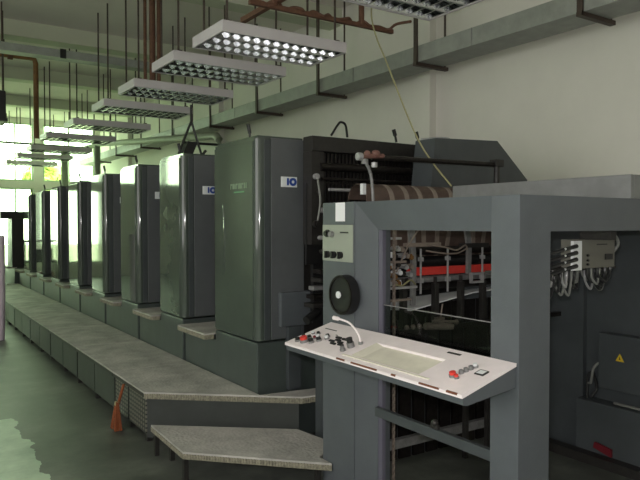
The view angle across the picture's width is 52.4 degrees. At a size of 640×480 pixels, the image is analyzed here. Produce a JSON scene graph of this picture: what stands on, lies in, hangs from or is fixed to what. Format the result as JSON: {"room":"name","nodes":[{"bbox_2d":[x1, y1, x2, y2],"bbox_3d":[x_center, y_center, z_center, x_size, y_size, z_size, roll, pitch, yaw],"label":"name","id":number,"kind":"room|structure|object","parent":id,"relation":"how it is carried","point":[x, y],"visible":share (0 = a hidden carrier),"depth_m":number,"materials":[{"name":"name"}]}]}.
{"room":"print shop","nodes":[
{"label":"print shop","id":0,"kind":"room"},
{"bbox_2d":[0,116,99,193],"bbox_3d":[-10.963,-1.114,16.813,10.300,4.600,0.180,-1,2,-33],"label":"wall","id":1,"kind":"structure","parent":0,"point":[37,184],"depth_m":18.58,"materials":[{"name":"paint"}]},
{"bbox_2d":[0,122,33,180],"bbox_3d":[-8.608,-2.492,18.339,0.950,1.640,0.080,-1,2,-33],"label":"window","id":2,"kind":"structure","parent":1,"relation":"in","point":[14,123],"depth_m":18.35,"materials":[{"name":"green paint"}]},
{"bbox_2d":[0,187,33,263],"bbox_3d":[-8.608,-0.388,18.391,0.950,2.170,0.080,-1,2,-33],"label":"window","id":3,"kind":"structure","parent":1,"relation":"in","point":[14,189],"depth_m":18.36,"materials":[{"name":"green paint"}]},
{"bbox_2d":[43,125,93,181],"bbox_3d":[-7.399,-2.512,19.139,1.450,1.640,0.080,-1,2,-33],"label":"window","id":4,"kind":"structure","parent":1,"relation":"in","point":[44,180],"depth_m":19.01,"materials":[{"name":"green paint"}]},
{"bbox_2d":[0,0,352,120],"bbox_3d":[-4.704,-3.256,7.301,10.700,0.150,22.900,-1,2,-33],"label":"ceiling","id":5,"kind":"structure","parent":0,"point":[72,14],"depth_m":9.78,"materials":[{"name":"paint"}]},
{"bbox_2d":[0,10,7,125],"bbox_3d":[-4.693,-2.432,9.008,0.580,1.580,0.500,-1,2,-33],"label":"screen","id":6,"kind":"object","parent":5,"relation":"hanging from","point":[3,119],"visible":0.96,"depth_m":9.00,"materials":[{"name":"black plastic"}]},
{"bbox_2d":[0,118,7,125],"bbox_3d":[-4.693,-1.663,9.027,0.580,0.040,0.500,-1,2,-33],"label":"lamp","id":7,"kind":"object","parent":6,"relation":"attached to","point":[2,120],"depth_m":9.01,"materials":[{"name":"metal"}]},
{"bbox_2d":[0,39,38,138],"bbox_3d":[-7.333,-2.381,8.341,6.940,1.650,0.130,-1,2,-33],"label":"ceiling pipe","id":8,"kind":"object","parent":5,"relation":"hanging from","point":[35,62],"visible":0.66,"depth_m":10.21,"materials":[{"name":"brown metal"}]},
{"bbox_2d":[3,111,57,166],"bbox_3d":[-7.911,-2.738,17.751,1.270,1.400,0.640,-1,2,-33],"label":"ceiling lamp","id":9,"kind":"object","parent":5,"relation":"hanging from","point":[6,162],"visible":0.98,"depth_m":17.61,"materials":[{"name":"white metal"}]},
{"bbox_2d":[0,141,81,146],"bbox_3d":[-10.170,-2.886,15.027,9.500,0.970,0.057,-1,2,-33],"label":"pipe","id":10,"kind":"object","parent":5,"relation":"hanging from","point":[7,142],"visible":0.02,"depth_m":16.78,"materials":[{"name":"white metal"}]},
{"bbox_2d":[13,107,72,160],"bbox_3d":[-6.821,-2.695,16.014,1.270,1.400,0.640,-1,2,-33],"label":"ceiling lamp","id":11,"kind":"object","parent":5,"relation":"hanging from","point":[19,155],"visible":0.96,"depth_m":15.89,"materials":[{"name":"white metal"}]},
{"bbox_2d":[26,88,91,154],"bbox_3d":[-5.808,-2.657,14.466,1.270,1.400,0.640,-1,2,-33],"label":"ceiling lamp","id":12,"kind":"object","parent":5,"relation":"hanging from","point":[31,148],"visible":0.97,"depth_m":14.36,"materials":[{"name":"white metal"}]},
{"bbox_2d":[0,65,128,92],"bbox_3d":[-7.464,-3.168,11.474,10.300,0.230,0.300,-1,2,-33],"label":"ceiling beam","id":13,"kind":"structure","parent":5,"relation":"attached to","point":[11,73],"depth_m":12.87,"materials":[{"name":"paint"}]},
{"bbox_2d":[6,94,133,117],"bbox_3d":[-9.120,-3.230,13.975,10.300,0.230,0.300,-1,2,-33],"label":"ceiling beam","id":14,"kind":"structure","parent":5,"relation":"attached to","point":[11,100],"depth_m":15.61,"materials":[{"name":"paint"}]},
{"bbox_2d":[40,61,115,144],"bbox_3d":[-4.666,-2.609,12.525,1.270,1.400,0.640,-1,2,-33],"label":"ceiling lamp","id":15,"kind":"object","parent":5,"relation":"hanging from","point":[46,136],"visible":0.99,"depth_m":12.40,"materials":[{"name":"white metal"}]},
{"bbox_2d":[0,1,171,75],"bbox_3d":[-5.857,-2.851,7.739,8.650,0.680,0.235,-1,2,-33],"label":"cable tray","id":16,"kind":"object","parent":5,"relation":"hanging from","point":[9,48],"visible":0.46,"depth_m":9.15,"materials":[{"name":"grey metal"}]},
{"bbox_2d":[64,49,150,133],"bbox_3d":[-3.584,-2.571,10.963,1.270,1.400,0.640,-1,2,-33],"label":"ceiling lamp","id":17,"kind":"object","parent":5,"relation":"hanging from","point":[77,123],"visible":0.97,"depth_m":10.84,"materials":[{"name":"white metal"}]},
{"bbox_2d":[0,17,242,59],"bbox_3d":[-5.753,-3.105,8.890,10.300,0.230,0.300,-1,2,-33],"label":"ceiling beam","id":18,"kind":"structure","parent":5,"relation":"attached to","point":[15,30],"depth_m":10.08,"materials":[{"name":"paint"}]},
{"bbox_2d":[92,3,192,119],"bbox_3d":[-2.561,-2.531,9.362,1.270,1.400,0.640,-1,2,-33],"label":"ceiling lamp","id":19,"kind":"object","parent":5,"relation":"hanging from","point":[107,105],"visible":1,"depth_m":9.24,"materials":[{"name":"white metal"}]},
{"bbox_2d":[143,0,146,78],"bbox_3d":[-2.274,-2.599,8.447,0.044,1.280,0.044,-1,2,-33],"label":"pipe","id":20,"kind":"object","parent":5,"relation":"hanging from","point":[144,1],"visible":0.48,"depth_m":8.43,"materials":[{"name":"brown metal"}]},
{"bbox_2d":[149,0,155,80],"bbox_3d":[-2.188,-2.649,8.479,0.080,1.180,0.080,-1,2,-33],"label":"pipe","id":21,"kind":"object","parent":5,"relation":"hanging from","point":[152,56],"visible":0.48,"depth_m":8.45,"materials":[{"name":"brown metal"}]},
{"bbox_2d":[157,0,160,80],"bbox_3d":[-2.109,-2.650,8.495,0.048,1.180,0.048,-1,2,-33],"label":"pipe","id":22,"kind":"object","parent":5,"relation":"hanging from","point":[158,1],"visible":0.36,"depth_m":8.47,"materials":[{"name":"brown metal"}]},
{"bbox_2d":[118,0,232,104],"bbox_3d":[-1.805,-2.501,8.148,1.270,1.400,0.640,-1,2,-33],"label":"ceiling lamp","id":23,"kind":"object","parent":5,"relation":"hanging from","point":[139,87],"visible":0.99,"depth_m":8.03,"materials":[{"name":"white metal"}]},
{"bbox_2d":[152,0,285,85],"bbox_3d":[-1.071,-2.471,6.931,1.270,1.400,0.640,-1,2,-33],"label":"ceiling lamp","id":24,"kind":"object","parent":5,"relation":"hanging from","point":[178,62],"visible":0.98,"depth_m":6.82,"materials":[{"name":"white metal"}]},
{"bbox_2d":[179,0,341,30],"bbox_3d":[-4.070,-3.042,6.347,10.300,0.230,0.300,-1,2,-33],"label":"ceiling beam","id":25,"kind":"structure","parent":5,"relation":"attached to","point":[240,6],"depth_m":8.65,"materials":[{"name":"paint"}]},
{"bbox_2d":[192,0,346,66],"bbox_3d":[-0.456,-2.448,5.984,1.270,1.400,0.640,-1,2,-33],"label":"ceiling lamp","id":26,"kind":"object","parent":5,"relation":"hanging from","point":[227,36],"visible":1,"depth_m":5.89,"materials":[{"name":"white metal"}]},
{"bbox_2d":[240,0,411,33],"bbox_3d":[0.235,-2.628,5.969,1.650,1.040,2.000,-1,2,-33],"label":"pipe","id":27,"kind":"object","parent":5,"relation":"hanging from","point":[263,6],"visible":0.97,"depth_m":6.24,"materials":[{"name":"brown metal"}]},
{"bbox_2d":[371,8,451,186],"bbox_3d":[0.600,-1.071,4.585,0.068,1.434,0.953,-1,2,-28],"label":"hanging cable","id":28,"kind":"object","parent":27,"relation":"hanging from","point":[435,166],"visible":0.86,"depth_m":4.63,"materials":[{"name":"beige plastic"}]},
{"bbox_2d":[79,0,639,166],"bbox_3d":[-0.815,-2.577,9.953,0.465,1.338,22.000,-1,2,-33],"label":"cable tray","id":29,"kind":"object","parent":5,"relation":"hanging from","point":[553,17],"visible":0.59,"depth_m":6.91,"materials":[{"name":"metal"}]},
{"bbox_2d":[340,0,483,20],"bbox_3d":[0.505,-2.411,4.497,1.270,1.400,0.640,-1,2,-33],"label":"ceiling lamp","id":30,"kind":"object","parent":5,"relation":"hanging from","point":[428,10],"visible":1,"depth_m":4.83,"materials":[{"name":"white metal"}]},
{"bbox_2d":[0,319,632,479],"bbox_3d":[-4.704,1.478,7.418,10.700,0.120,22.900,-1,2,-33],"label":"floor","id":31,"kind":"structure","parent":0,"point":[53,426],"depth_m":4.57,"materials":[{"name":"paint"}]},
{"bbox_2d":[0,236,4,340],"bbox_3d":[-4.428,0.661,8.960,0.164,1.442,0.150,-1,2,-33],"label":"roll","id":32,"kind":"object","parent":31,"relation":"on","point":[2,238],"visible":1,"depth_m":8.93,"materials":[{"name":"white"}]},
{"bbox_2d":[0,211,24,283],"bbox_3d":[-6.058,0.286,14.781,2.400,1.900,1.880,-1,2,-33],"label":"machine","id":33,"kind":"object","parent":31,"relation":"on","point":[15,219],"visible":0.27,"depth_m":13.55,"materials":[{"name":"paint"}]},
{"bbox_2d":[5,283,28,289],"bbox_3d":[-6.146,1.101,12.692,0.665,0.375,1.300,-1,2,-33],"label":"platform","id":34,"kind":"object","parent":31,"relation":"on","point":[7,286],"visible":0.78,"depth_m":12.64,"materials":[{"name":"metal"}]},
{"bbox_2d":[5,289,41,296],"bbox_3d":[-5.423,1.127,11.600,0.665,0.375,1.300,-1,2,-33],"label":"platform","id":35,"kind":"object","parent":31,"relation":"on","point":[16,292],"visible":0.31,"depth_m":11.46,"materials":[{"name":"metal"}]},
{"bbox_2d":[15,189,36,288],"bbox_3d":[-4.953,0.130,13.398,2.278,2.280,1.278,-1,2,-33],"label":"printing press unit","id":36,"kind":"object","parent":31,"relation":"on","point":[30,266],"visible":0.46,"depth_m":12.34,"materials":[{"name":"paint"}]},
{"bbox_2d":[5,295,59,329],"bbox_3d":[-4.700,1.154,10.508,0.665,0.375,1.300,-1,2,-33],"label":"platform","id":37,"kind":"object","parent":31,"relation":"on","point":[10,302],"visible":0.75,"depth_m":10.29,"materials":[{"name":"metal"}]},
{"bbox_2d":[26,185,51,294],"bbox_3d":[-4.244,0.148,12.328,2.278,2.297,1.278,-1,2,-33],"label":"printing press unit","id":38,"kind":"object","parent":31,"relation":"on","point":[43,198],"visible":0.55,"depth_m":11.28,"materials":[{"name":"paint"}]},
{"bbox_2d":[13,303,78,342],"bbox_3d":[-3.977,1.181,9.415,0.665,0.375,1.300,-1,2,-33],"label":"platform","id":39,"kind":"object","parent":31,"relation":"on","point":[22,312],"visible":0.89,"depth_m":9.28,"materials":[{"name":"metal"}]},
{"bbox_2d":[39,180,68,302],"bbox_3d":[-3.535,0.166,11.257,2.278,2.313,1.278,-1,2,-33],"label":"printing press unit","id":40,"kind":"object","parent":31,"relation":"on","point":[59,194],"visible":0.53,"depth_m":10.22,"materials":[{"name":"paint"}]},
{"bbox_2d":[29,312,104,359],"bbox_3d":[-3.254,1.208,8.323,0.665,0.375,1.300,-1,2,-33],"label":"platform","id":41,"kind":"object","parent":31,"relation":"on","point":[40,324],"visible":0.88,"depth_m":8.17,"materials":[{"name":"metal"}]},
{"bbox_2d":[55,173,91,311],"bbox_3d":[-2.827,0.184,10.186,2.278,2.330,1.278,-1,2,-33],"label":"printing press unit","id":42,"kind":"object","parent":31,"relation":"on","point":[80,217],"visible":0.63,"depth_m":9.15,"materials":[{"name":"paint"}]},
{"bbox_2d":[49,324,139,382],"bbox_3d":[-2.531,1.235,7.231,0.665,0.375,1.300,-1,2,-33],"label":"platform","id":43,"kind":"object","parent":31,"relation":"on","point":[64,341],"visible":0.88,"depth_m":7.08,"materials":[{"name":"metal"}]},
{"bbox_2d":[75,165,120,323],"bbox_3d":[-2.118,0.203,9.116,2.278,2.346,1.278,-1,2,-33],"label":"printing press unit","id":44,"kind":"object","parent":31,"relation":"on","point":[106,187],"visible":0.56,"depth_m":8.09,"materials":[{"name":"paint"}]},
{"bbox_2d":[110,384,124,431],"bbox_3d":[-1.566,1.300,5.064,0.108,0.345,0.130,-1,2,-33],"label":"broom","id":45,"kind":"object","parent":31,"relation":"on","point":[116,424],"visible":1,"depth_m":5.04,"materials":[{"name":"orange wicker"}]},
{"bbox_2d":[100,155,159,338],"bbox_3d":[-1.409,0.221,8.045,2.278,2.363,1.278,-1,2,-33],"label":"printing press unit","id":46,"kind":"object","parent":31,"relation":"on","point":[140,183],"visible":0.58,"depth_m":7.04,"materials":[{"name":"paint"}]},
{"bbox_2d":[75,340,186,413],"bbox_3d":[-1.808,1.262,6.139,0.665,0.375,1.300,-1,2,-33],"label":"platform","id":47,"kind":"object","parent":31,"relation":"on","point":[97,364],"visible":0.8,"depth_m":5.98,"materials":[{"name":"metal"}]},
{"bbox_2d":[61,132,222,185],"bbox_3d":[-4.077,-0.588,14.113,0.543,3.682,8.770,-1,2,-37],"label":"drain pipe","id":48,"kind":"object","parent":31,"relation":"on","point":[216,136],"visible":0.47,"depth_m":13.71,"materials":[{"name":"metal"}]},
{"bbox_2d":[132,143,214,360],"bbox_3d":[-0.701,0.247,6.975,2.278,2.363,1.278,-1,2,-33],"label":"printing press unit","id":49,"kind":"object","parent":31,"relation":"on","point":[187,186],"visible":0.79,"depth_m":5.99,"materials":[{"name":"paint"}]},
{"bbox_2d":[177,105,218,154],"bbox_3d":[-1.201,-1.054,6.400,0.471,0.527,0.120,-1,2,-33],"label":"bracket","id":50,"kind":"object","parent":49,"relation":"on","point":[186,146],"visible":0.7,"depth_m":6.32,"materials":[{"name":"black metal"}]},
{"bbox_2d":[113,362,314,440],"bbox_3d":[-0.877,1.290,4.986,1.847,0.375,0.883,1,2,38],"label":"platform","id":51,"kind":"object","parent":31,"relation":"on","point":[179,394],"visible":0.91,"depth_m":4.75,"materials":[{"name":"metal"}]},
{"bbox_2d":[151,425,331,479],"bbox_3d":[-0.543,1.397,4.224,1.369,0.200,0.581,0,1,12],"label":"step","id":52,"kind":"structure","parent":31,"relation":"on","point":[289,448],"depth_m":4.11,"materials":[{"name":"metal"}]},
{"bbox_2d":[177,124,425,432],"bbox_3d":[0.058,0.275,5.829,2.278,2.363,1.451,-1,2,-33],"label":"printing press unit","id":53,"kind":"object","parent":31,"relation":"on","point":[263,278],"visible":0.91,"depth_m":4.82,"materials":[{"name":"paint"}]},
{"bbox_2d":[303,121,639,479],"bbox_3d":[1.121,0.306,4.257,2.381,2.379,2.322,-1,2,-33],"label":"press","id":54,"kind":"object","parent":31,"relation":"on","point":[542,277],"visible":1,"depth_m":3.97,"materials":[{"name":"grey paint"}]},
{"bbox_2d":[324,251,329,257],"bbox_3d":[0.038,0.084,3.806,0.026,0.040,0.039,-1,2,-33],"label":"switch","id":55,"kind":"object","parent":54,"relation":"attached to","point":[326,253],"depth_m":3.80,"materials":[{"name":"black plastic"}]},
{"bbox_2d":[330,251,336,257],"bbox_3d":[0.073,0.086,3.751,0.026,0.040,0.039,-1,2,-33],"label":"switch","id":56,"kind":"object","parent":54,"relation":"attached to","point":[333,254],"depth_m":3.74,"materials":[{"name":"black plastic"}]},
{"bbox_2d":[335,202,344,220],"bbox_3d":[0.116,-0.160,3.714,0.002,0.107,0.092,-1,2,-33],"label":"paper notice","id":57,"kind":"object","parent":54,"relation":"attached to","point":[339,207],"visible":1,"depth_m":3.71,"materials":[{"name":"white paper"}]},
{"bbox_2d":[337,252,342,258],"bbox_3d":[0.109,0.087,3.697,0.026,0.040,0.039,-1,2,-33],"label":"switch","id":58,"kind":"object","parent":54,"relation":"attached to","point":[339,254],"depth_m":3.69,"materials":[{"name":"black plastic"}]},
{"bbox_2d":[324,153,413,202],"bbox_3d":[0.651,-0.445,5.266,1.590,0.430,0.020,-1,2,-33],"label":"grille","id":59,"kind":"object","parent":54,"relation":"attached to","point":[329,196],"depth_m":4.98,"materials":[{"name":"metal"}]},
{"bbox_2d":[285,316,516,405],"bbox_3d":[0.306,0.518,3.149,0.313,0.224,1.348,-1,2,-33],"label":"control panel","id":60,"kind":"object","parent":54,"relation":"attached to","point":[455,376],"visible":1,"depth_m":2.94,"materials":[{"name":"beige metal"}]},
{"bbox_2d":[352,343,441,373],"bbox_3d":[0.355,0.555,3.038,0.160,0.059,0.490,-1,2,-33],"label":"tray","id":61,"kind":"object","parent":60,"relation":"on","point":[387,355],"depth_m":3.04,"materials":[{"name":"white plastic"}]},
{"bbox_2d":[453,174,639,198],"bbox_3d":[1.594,-0.218,3.929,1.000,0.242,1.200,-1,2,-33],"label":"hood","id":62,"kind":"object","parent":54,"relation":"attached to","point":[627,185],"depth_m":3.44,"materials":[{"name":"grey metal"}]},
{"bbox_2d":[593,442,612,457],"bbox_3d":[1.872,1.388,4.309,0.040,0.077,0.140,-1,2,-33],"label":"rag","id":63,"kind":"object","parent":54,"relation":"on","point":[605,450],"visible":1,"depth_m":4.29,"materials":[{"name":"red fabric"}]},
{"bbox_2d":[605,254,612,259],"bbox_3d":[1.508,0.086,3.395,0.060,0.030,0.008,-1,2,-33],"label":"socket","id":64,"kind":"object","parent":54,"relation":"attached to","point":[607,256],"depth_m":3.39,"materials":[{"name":"black plastic"}]},
{"bbox_2d":[100,0,639,180],"bbox_3d":[-0.327,-0.953,10.257,0.200,4.600,22.500,-1,2,-33],"label":"wall","id":65,"kind":"structure","parent":0,"point":[564,105],"depth_m":6.77,"materials":[{"name":"paint"}]},
{"bbox_2d":[125,117,131,166],"bbox_3d":[-5.024,-1.121,17.081,0.100,4.600,0.270,-1,2,-33],"label":"trim","id":66,"kind":"structure","parent":65,"relation":"attached to","point":[128,160],"depth_m":16.95,"materials":[{"name":"paint"}]},
{"bbox_2d":[213,81,223,154],"bbox_3d":[-1.933,-1.006,12.412,0.100,4.600,0.270,-1,2,-33],"label":"trim","id":67,"kind":"structure","parent":65,"relation":"attached to","point":[217,108],"depth_m":12.29,"materials":[{"name":"paint"}]},
{"bbox_2d":[414,19,435,144],"bbox_3d":[1.229,-0.888,7.635,0.100,4.600,0.270,-1,2,-33],"label":"trim","id":68,"kind":"structure","parent":65,"relation":"attached to","point":[424,82],"depth_m":7.53,"materials":[{"name":"paint"}]},
{"label":"outside","id":69,"kind":"structure","parent":0,"visible":0},
{"bbox_2d":[5,245,7,262],"bbox_3d":[-22.146,1.001,33.494,80.000,0.150,39.750,-1,2,-33],"label":"ground","id":70,"kind":"structure","parent":69,"point":[6,251],"depth_m":36.71,"materials":[{"name":"white"}]},
{"bbox_2d":[21,161,70,191],"bbox_3d":[-11.628,-1.162,27.635,1.974,4.469,2.114,-1,2,-33],"label":"tree","id":71,"kind":"object","parent":70,"relation":"on","point":[51,173],"visible":0.22,"depth_m":27.02,"materials":[{"name":"green plant"}]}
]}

